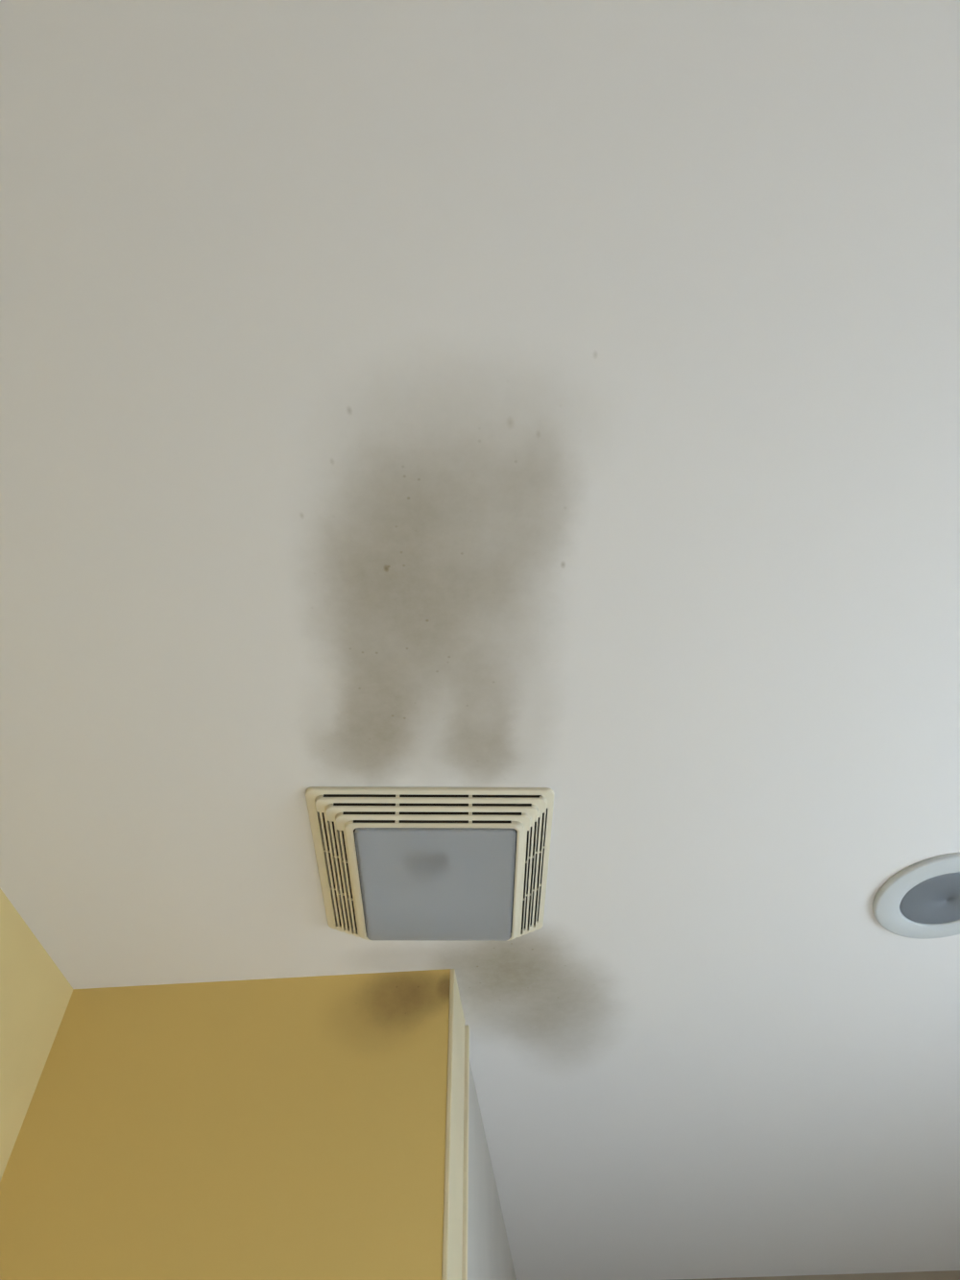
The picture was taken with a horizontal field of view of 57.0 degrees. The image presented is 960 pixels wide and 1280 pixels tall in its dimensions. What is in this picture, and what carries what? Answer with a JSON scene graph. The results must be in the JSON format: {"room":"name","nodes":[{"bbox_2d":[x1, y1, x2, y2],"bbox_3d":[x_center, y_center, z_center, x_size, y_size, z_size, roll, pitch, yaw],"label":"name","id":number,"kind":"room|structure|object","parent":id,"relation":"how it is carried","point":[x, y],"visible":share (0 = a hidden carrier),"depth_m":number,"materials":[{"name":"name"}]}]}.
{"room":"damaged room","nodes":[
{"label":"damaged room","id":0,"kind":"room"},
{"bbox_2d":[0,888,73,1181],"bbox_3d":[-0.819,0.881,0.195,0.100,2.440,4.854,-4,-51,3],"label":"wall","id":1,"kind":"structure","parent":0,"point":[35,995],"depth_m":1.39,"materials":[{"name":"yellow paint"}]},
{"bbox_2d":[0,968,450,1279],"bbox_3d":[-0.374,1.390,0.606,0.662,2.440,0.100,-4,-51,3],"label":"wall","id":2,"kind":"structure","parent":0,"point":[285,1128],"depth_m":1.33,"materials":[{"name":"yellow paint"}]},
{"bbox_2d":[0,0,959,1279],"bbox_3d":[0.445,-0.024,1.125,2.642,0.140,4.854,-4,-51,3],"label":"ceiling","id":3,"kind":"structure","parent":0,"point":[563,397],"depth_m":0.96,"materials":[{"name":"paint"}]},
{"bbox_2d":[305,786,555,941],"bbox_3d":[-0.070,0.310,1.349,0.344,0.169,0.334,0,-51,0],"label":"exhaust fan","id":4,"kind":"object","parent":3,"relation":"attached to","point":[394,863],"visible":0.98,"depth_m":1.25,"materials":[{"name":"beige plastic"}]},
{"bbox_2d":[872,852,959,939],"bbox_3d":[0.722,0.369,1.411,0.215,0.109,0.215,-4,-51,3],"label":"recessed light","id":5,"kind":"object","parent":3,"relation":"in","point":[922,901],"visible":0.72,"depth_m":1.37,"materials":[{"name":"grey plastic"}]},
{"bbox_2d":[467,1062,516,1279],"bbox_3d":[-0.014,2.021,1.116,0.100,2.440,1.584,-4,-51,3],"label":"wall","id":6,"kind":"structure","parent":0,"point":[489,1252],"depth_m":1.77,"materials":[{"name":"white paint"}]},
{"bbox_2d":[441,968,464,1279],"bbox_3d":[-0.037,1.392,0.609,0.008,2.440,0.173,-4,-51,3],"label":"door frame","id":7,"kind":"structure","parent":6,"relation":"attached to","point":[452,1229],"depth_m":1.34,"materials":[{"name":"paint"}]},
{"bbox_2d":[461,1025,469,1279],"bbox_3d":[-0.024,1.479,0.679,0.012,2.440,0.016,-4,-51,3],"label":"trim","id":8,"kind":"structure","parent":6,"relation":"attached to","point":[467,1028],"depth_m":1.45,"materials":[{"name":"paint"}]},
{"bbox_2d":[676,1270,959,1279],"bbox_3d":[1.002,2.603,1.587,1.981,2.440,0.100,-4,-51,3],"label":"wall","id":9,"kind":"structure","parent":0,"point":[945,1274],"depth_m":2.49,"materials":[{"name":"beige paint"}]}
]}

